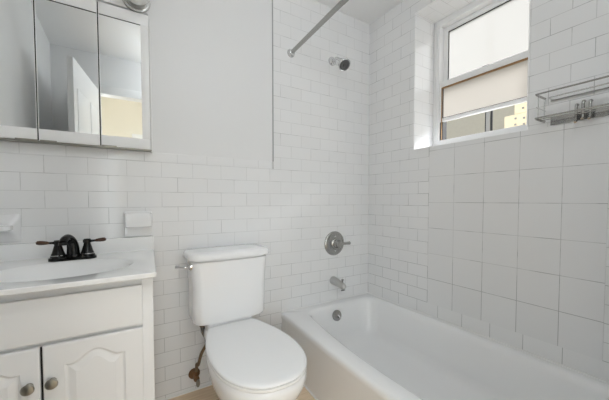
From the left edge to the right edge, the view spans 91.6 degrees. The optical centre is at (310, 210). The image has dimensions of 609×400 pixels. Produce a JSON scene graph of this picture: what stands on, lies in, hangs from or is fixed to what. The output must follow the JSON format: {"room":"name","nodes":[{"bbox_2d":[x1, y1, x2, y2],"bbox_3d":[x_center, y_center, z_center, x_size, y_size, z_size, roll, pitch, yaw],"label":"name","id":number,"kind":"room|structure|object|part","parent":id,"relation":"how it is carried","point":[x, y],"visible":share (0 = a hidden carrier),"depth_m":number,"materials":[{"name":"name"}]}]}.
{"room":"bathroom","nodes":[
{"label":"bathroom","id":0,"kind":"room"},
{"bbox_2d":[0,0,369,399],"bbox_3d":[-0.363,-0.211,1.869,2.600,2.420,0.110,-1,2,-32],"label":"wall","id":1,"kind":"structure","parent":0,"point":[210,178],"depth_m":1.73,"materials":[{"name":"white tile"}]},
{"bbox_2d":[0,214,21,242],"bbox_3d":[-1.257,0.074,1.187,0.124,0.120,0.098,-1,2,-32],"label":"toothbrush holder","id":2,"kind":"object","parent":1,"relation":"attached to","point":[10,224],"visible":1,"depth_m":1.23,"materials":[{"name":"white ceramic"}]},
{"bbox_2d":[0,226,12,231],"bbox_3d":[-1.250,0.071,1.176,0.094,0.020,0.072,-1,2,-32],"label":"shelf","id":3,"kind":"object","parent":2,"relation":"attached to","point":[2,228],"depth_m":1.17,"materials":[{"name":"white ceramic"}]},
{"bbox_2d":[0,0,152,152],"bbox_3d":[-1.058,-0.619,1.317,0.626,0.658,0.055,-1,2,-32],"label":"medicine cabinet","id":4,"kind":"object","parent":1,"relation":"attached to","point":[73,72],"visible":1,"depth_m":1.30,"materials":[{"name":"white paint"}]},
{"bbox_2d":[0,0,35,127],"bbox_3d":[-1.213,-0.617,1.196,0.151,0.548,0.009,-1,2,-32],"label":"mirror","id":5,"kind":"object","parent":4,"relation":"attached to","point":[17,17],"depth_m":1.21,"materials":[{"name":"silver metal"}]},
{"bbox_3d":[-1.230,-0.619,1.187,0.192,0.648,0.017,-1,2,-32],"label":"mirror door","id":6,"kind":"part","parent":4,"relation":"part of","materials":[{"name":"white paint"}]},
{"bbox_3d":[-1.176,-0.296,1.228,0.069,0.007,0.013,-1,2,-32],"label":"finger pull","id":7,"kind":"part","parent":4,"relation":"part of","materials":[{"name":"grey metal"}]},
{"bbox_3d":[-1.117,-0.297,1.266,0.055,0.007,0.013,-1,2,-32],"label":"finger pull","id":8,"kind":"part","parent":4,"relation":"part of","materials":[{"name":"grey metal"}]},
{"bbox_3d":[-1.057,-0.623,1.297,0.211,0.648,0.017,-1,2,-32],"label":"mirror door","id":9,"kind":"part","parent":4,"relation":"part of","materials":[{"name":"white paint"}]},
{"bbox_2d":[35,0,98,133],"bbox_3d":[-1.056,-0.621,1.296,0.209,0.548,0.009,-1,2,-32],"label":"mirror","id":10,"kind":"object","parent":4,"relation":"attached to","point":[66,32],"depth_m":1.29,"materials":[{"name":"silver metal"}]},
{"bbox_2d":[99,14,142,138],"bbox_3d":[-0.892,-0.625,1.400,0.166,0.548,0.009,-1,2,-32],"label":"mirror","id":11,"kind":"object","parent":4,"relation":"attached to","point":[120,37],"depth_m":1.39,"materials":[{"name":"silver metal"}]},
{"bbox_3d":[-0.879,-0.627,1.410,0.200,0.648,0.017,-1,2,-32],"label":"mirror door","id":12,"kind":"part","parent":4,"relation":"part of","materials":[{"name":"white paint"}]},
{"bbox_2d":[0,236,153,261],"bbox_3d":[-1.071,0.171,1.354,0.633,0.071,0.020,-1,2,-32],"label":"backsplash","id":13,"kind":"structure","parent":1,"relation":"attached to","point":[24,251],"depth_m":1.36,"materials":[{"name":"white stone"}]},
{"bbox_2d":[96,0,150,15],"bbox_3d":[-1.025,-1.015,1.254,0.624,0.124,0.172,-1,2,-32],"label":"vanity light","id":14,"kind":"object","parent":1,"relation":"attached to","point":[139,6],"visible":0.99,"depth_m":1.41,"materials":[{"name":"silver metal"}]},
{"bbox_3d":[-0.802,-1.014,1.369,0.112,0.112,0.128,-1,2,-32],"label":"globe","id":15,"kind":"part","parent":14,"relation":"part of","materials":[{"name":"white glass"}]},
{"bbox_2d":[124,211,152,236],"bbox_3d":[-0.847,0.066,1.463,0.124,0.128,0.072,-1,2,-32],"label":"soap dish","id":16,"kind":"object","parent":1,"relation":"attached to","point":[136,223],"visible":1,"depth_m":1.46,"materials":[{"name":"white ceramic"}]},
{"bbox_2d":[124,213,151,227],"bbox_3d":[-0.844,0.046,1.457,0.118,0.067,0.060,-1,2,-32],"label":"tray","id":17,"kind":"object","parent":16,"relation":"on","point":[131,220],"depth_m":1.44,"materials":[{"name":"white ceramic"}]},
{"bbox_3d":[-0.795,-0.855,1.514,1.314,1.108,0.009,-1,2,-32],"label":"painted panel","id":18,"kind":"part","parent":1,"relation":"part of","materials":[{"name":"white paint"}]},
{"bbox_2d":[161,383,211,399],"bbox_3d":[-0.525,1.001,1.740,0.780,0.012,0.012,-1,2,-32],"label":"trim","id":19,"kind":"structure","parent":1,"relation":"attached to","point":[204,386],"depth_m":1.64,"materials":[{"name":"white"}]},
{"bbox_2d":[188,326,205,386],"bbox_3d":[-0.602,0.761,1.611,0.148,0.377,0.062,2,3,42],"label":"supply valve","id":20,"kind":"object","parent":1,"relation":"attached to","point":[194,373],"visible":0.77,"depth_m":1.60,"materials":[{"name":"brown metal"}]},
{"bbox_2d":[272,0,273,161],"bbox_3d":[-0.237,-0.868,1.866,0.007,1.108,0.014,-1,2,-32],"label":"trim","id":21,"kind":"structure","parent":1,"relation":"attached to","point":[272,0],"depth_m":1.87,"materials":[{"name":"grey"}]},
{"bbox_2d":[304,385,317,399],"bbox_3d":[0.210,1.017,1.315,0.038,0.014,1.501,-1,2,-32],"label":"trim","id":22,"kind":"structure","parent":1,"relation":"attached to","point":[305,386],"depth_m":1.63,"materials":[{"name":"white"}]},
{"bbox_2d":[287,0,348,57],"bbox_3d":[0.296,-1.035,1.245,0.054,0.124,1.601,-1,2,-32],"label":"shower curtain rod","id":23,"kind":"object","parent":1,"relation":"attached to","point":[291,52],"visible":1,"depth_m":1.64,"materials":[{"name":"silver metal"}]},
{"bbox_2d":[324,231,350,254],"bbox_3d":[0.199,0.237,2.131,0.184,0.176,0.078,-1,2,-32],"label":"shower valve","id":24,"kind":"object","parent":1,"relation":"attached to","point":[334,242],"visible":1,"depth_m":2.13,"materials":[{"name":"silver metal"}]},
{"bbox_2d":[330,276,345,290],"bbox_3d":[0.205,0.517,2.105,0.060,0.087,0.145,-1,2,-32],"label":"tub spout","id":25,"kind":"object","parent":1,"relation":"attached to","point":[334,280],"visible":1,"depth_m":2.09,"materials":[{"name":"grey metal"}]},
{"bbox_2d":[328,57,350,70],"bbox_3d":[0.207,-1.023,2.040,0.088,0.132,0.165,-1,2,-32],"label":"shower","id":26,"kind":"object","parent":1,"relation":"attached to","point":[344,64],"visible":1,"depth_m":2.01,"materials":[{"name":"silver metal"}]},
{"bbox_2d":[168,385,314,399],"bbox_3d":[0.041,1.059,1.038,2.340,0.060,2.000,-1,2,-32],"label":"floor","id":27,"kind":"structure","parent":0,"point":[207,393],"depth_m":1.62,"materials":[{"name":"beige tile"}]},
{"bbox_2d":[0,278,154,399],"bbox_3d":[-0.943,0.630,1.129,0.585,0.792,0.558,-1,2,-32],"label":"vanity cabinet","id":28,"kind":"object","parent":27,"relation":"on","point":[92,342],"visible":0.95,"depth_m":0.95,"materials":[{"name":"white paint"}]},
{"bbox_3d":[-0.932,0.665,0.851,0.244,0.492,0.017,-1,2,-32],"label":"door","id":29,"kind":"part","parent":28,"relation":"part of","materials":[{"name":"white paint"}]},
{"bbox_3d":[-0.837,0.529,0.879,0.033,0.033,0.029,-1,2,-32],"label":"knob","id":30,"kind":"part","parent":28,"relation":"part of","materials":[{"name":"grey metal"}]},
{"bbox_3d":[-0.792,0.527,0.908,0.033,0.033,0.029,-1,2,-32],"label":"knob","id":31,"kind":"part","parent":28,"relation":"part of","materials":[{"name":"grey metal"}]},
{"bbox_3d":[-0.816,0.334,0.913,0.520,0.138,0.018,-1,2,-32],"label":"false drawer","id":32,"kind":"part","parent":28,"relation":"part of","materials":[{"name":"white paint"}]},
{"bbox_2d":[0,236,156,296],"bbox_3d":[-0.923,0.241,1.124,0.633,0.195,0.572,-1,2,-32],"label":"sink","id":33,"kind":"object","parent":28,"relation":"in","point":[24,267],"visible":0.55,"depth_m":1.20,"materials":[{"name":"white stone"}]},
{"bbox_2d":[36,234,105,261],"bbox_3d":[-1.000,0.152,1.244,0.237,0.111,0.115,-1,2,-32],"label":"sink faucet","id":34,"kind":"object","parent":33,"relation":"on","point":[58,254],"visible":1,"depth_m":1.25,"materials":[{"name":"black metal"}]},
{"bbox_3d":[-1.055,0.160,1.239,0.056,0.076,0.056,-1,2,-32],"label":"handle","id":35,"kind":"part","parent":34,"relation":"part of","materials":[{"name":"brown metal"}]},
{"bbox_3d":[-1.003,0.146,1.241,0.054,0.099,0.107,-1,2,-23],"label":"spout","id":36,"kind":"part","parent":34,"relation":"part of","materials":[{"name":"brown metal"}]},
{"bbox_3d":[-1.013,0.199,1.267,0.164,0.016,0.060,-1,2,-32],"label":"plate","id":37,"kind":"part","parent":34,"relation":"part of","materials":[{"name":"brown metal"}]},
{"bbox_3d":[-0.972,0.158,1.292,0.056,0.076,0.056,-1,2,-32],"label":"handle","id":38,"kind":"part","parent":34,"relation":"part of","materials":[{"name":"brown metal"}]},
{"bbox_3d":[-0.710,0.660,0.992,0.268,0.492,0.017,-1,2,-32],"label":"door","id":39,"kind":"part","parent":28,"relation":"part of","materials":[{"name":"white paint"}]},
{"bbox_2d":[175,244,306,399],"bbox_3d":[-0.323,0.615,1.376,0.484,0.804,0.798,-1,2,-32],"label":"toilet","id":40,"kind":"object","parent":27,"relation":"on","point":[248,358],"visible":0.99,"depth_m":1.44,"materials":[{"name":"white ceramic"}]},
{"bbox_3d":[-0.614,0.277,1.448,0.084,0.034,0.039,-1,2,-32],"label":"flush lever","id":41,"kind":"part","parent":40,"relation":"part of","materials":[{"name":"silver metal"}]},
{"bbox_3d":[-0.451,0.406,1.624,0.400,0.336,0.210,-1,2,-32],"label":"tank","id":42,"kind":"part","parent":40,"relation":"part of","materials":[{"name":"white ceramic"}]},
{"bbox_3d":[-0.449,0.221,1.615,0.426,0.036,0.236,-1,2,-32],"label":"tank lid","id":43,"kind":"part","parent":40,"relation":"part of","materials":[{"name":"white ceramic"}]},
{"bbox_3d":[-0.254,0.602,1.308,0.378,0.018,0.610,-1,2,-32],"label":"lid","id":44,"kind":"part","parent":40,"relation":"part of","materials":[{"name":"white plastic"}]},
{"bbox_3d":[-0.254,0.619,1.309,0.377,0.015,0.608,-1,2,-32],"label":"seat","id":45,"kind":"part","parent":40,"relation":"part of","materials":[{"name":"white plastic"}]},
{"bbox_2d":[282,293,608,399],"bbox_3d":[0.549,0.848,1.477,0.799,0.330,1.590,-1,2,-32],"label":"bathtub","id":46,"kind":"object","parent":27,"relation":"on","point":[366,346],"visible":0.97,"depth_m":1.60,"materials":[{"name":"white ceramic"}]},
{"bbox_3d":[0.188,0.730,2.067,0.074,0.074,0.027,-1,2,-32],"label":"overflow plate","id":47,"kind":"part","parent":46,"relation":"part of","materials":[{"name":"silver metal"}]},
{"bbox_2d":[314,0,403,23],"bbox_3d":[0.149,-1.422,1.020,2.600,0.060,2.000,-1,2,-32],"label":"ceiling","id":48,"kind":"structure","parent":0,"point":[367,11],"depth_m":2.08,"materials":[{"name":"white paint"}]},
{"bbox_2d":[368,0,608,380],"bbox_3d":[1.075,-0.203,1.599,0.264,2.420,1.911,-1,2,-32],"label":"wall","id":49,"kind":"structure","parent":0,"point":[504,238],"depth_m":1.49,"materials":[{"name":"white tile"}]},
{"bbox_2d":[281,292,608,383],"bbox_3d":[0.561,0.681,1.481,0.772,0.012,1.591,-1,2,-32],"label":"trim","id":50,"kind":"structure","parent":49,"relation":"attached to","point":[514,347],"depth_m":1.60,"materials":[{"name":"white"}]},
{"bbox_2d":[433,0,529,145],"bbox_3d":[1.060,-0.841,1.800,0.110,0.889,0.657,-1,2,-32],"label":"window","id":51,"kind":"structure","parent":49,"relation":"in","point":[481,48],"depth_m":1.82,"materials":[{"name":"white plastic"}]},
{"bbox_3d":[1.081,-1.038,1.806,0.030,0.405,0.567,-1,2,-32],"label":"sash","id":52,"kind":"part","parent":51,"relation":"part of","materials":[{"name":"white plastic"}]},
{"bbox_3d":[1.050,-0.734,1.797,0.030,0.268,0.567,-1,2,-32],"label":"sash","id":53,"kind":"part","parent":51,"relation":"part of","materials":[{"name":"white plastic"}]},
{"bbox_3d":[1.050,-0.725,1.797,0.004,0.210,0.535,-1,2,-32],"label":"glass pane","id":54,"kind":"part","parent":51,"relation":"part of","materials":[{"name":"white"}]},
{"bbox_3d":[1.081,-1.040,1.806,0.004,0.344,0.511,-1,2,-32],"label":"glass pane","id":55,"kind":"part","parent":51,"relation":"part of","materials":[{"name":"white glass"}]},
{"bbox_3d":[0.972,0.105,1.535,0.008,0.987,0.819,-1,2,-32],"label":"square tile panel","id":56,"kind":"part","parent":49,"relation":"part of","materials":[{"name":"white tile"}]},
{"bbox_2d":[535,75,608,124],"bbox_3d":[1.116,-0.436,1.187,0.102,0.145,0.336,-1,2,-32],"label":"rack","id":57,"kind":"object","parent":49,"relation":"attached to","point":[592,111],"visible":1,"depth_m":1.23,"materials":[{"name":"silver metal"}]},
{"bbox_3d":[1.116,-0.497,1.185,0.102,0.022,0.336,-1,2,-32],"label":"rail","id":58,"kind":"part","parent":57,"relation":"part of","materials":[{"name":"silver metal"}]},
{"bbox_2d":[535,103,608,122],"bbox_3d":[1.116,-0.400,1.188,0.101,0.011,0.336,-1,2,-32],"label":"tray","id":59,"kind":"object","parent":57,"relation":"on","point":[591,111],"depth_m":1.23,"materials":[{"name":"silver metal"}]},
{"bbox_3d":[1.132,-0.490,1.195,0.062,0.005,0.273,-1,2,-32],"label":"rail","id":60,"kind":"part","parent":57,"relation":"part of","materials":[{"name":"silver metal"}]},
{"bbox_3d":[1.163,-0.398,1.205,0.003,0.035,0.303,-1,2,-32],"label":"wall plate","id":61,"kind":"part","parent":57,"relation":"part of","materials":[{"name":"silver metal"}]},
{"label":"outside","id":62,"kind":"structure","parent":0,"visible":0},
{"bbox_3d":[-0.167,1.877,6.746,2.800,0.100,16.000,-1,2,-32],"label":"ground","id":63,"kind":"structure","parent":62,"visible":0},
{"bbox_2d":[447,105,514,138],"bbox_3d":[0.929,-0.197,7.370,0.200,4.000,16.000,-1,2,-32],"label":"wall","id":64,"kind":"structure","parent":63,"relation":"on","point":[474,124],"depth_m":4.59,"materials":[{"name":"beige paint"}]},
{"bbox_2d":[485,110,492,131],"bbox_3d":[1.810,0.006,3.037,0.030,3.900,0.070,-1,2,-32],"label":"downpipe","id":65,"kind":"object","parent":63,"relation":"on","point":[488,115],"visible":0.02,"depth_m":2.99,"materials":[{"name":"grey"}]},
{"bbox_2d":[504,102,526,127],"bbox_3d":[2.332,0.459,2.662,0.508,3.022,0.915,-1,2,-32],"label":"stepped building","id":66,"kind":"structure","parent":63,"relation":"on","point":[520,110],"depth_m":2.77,"materials":[{"name":"beige stone"}]}
]}

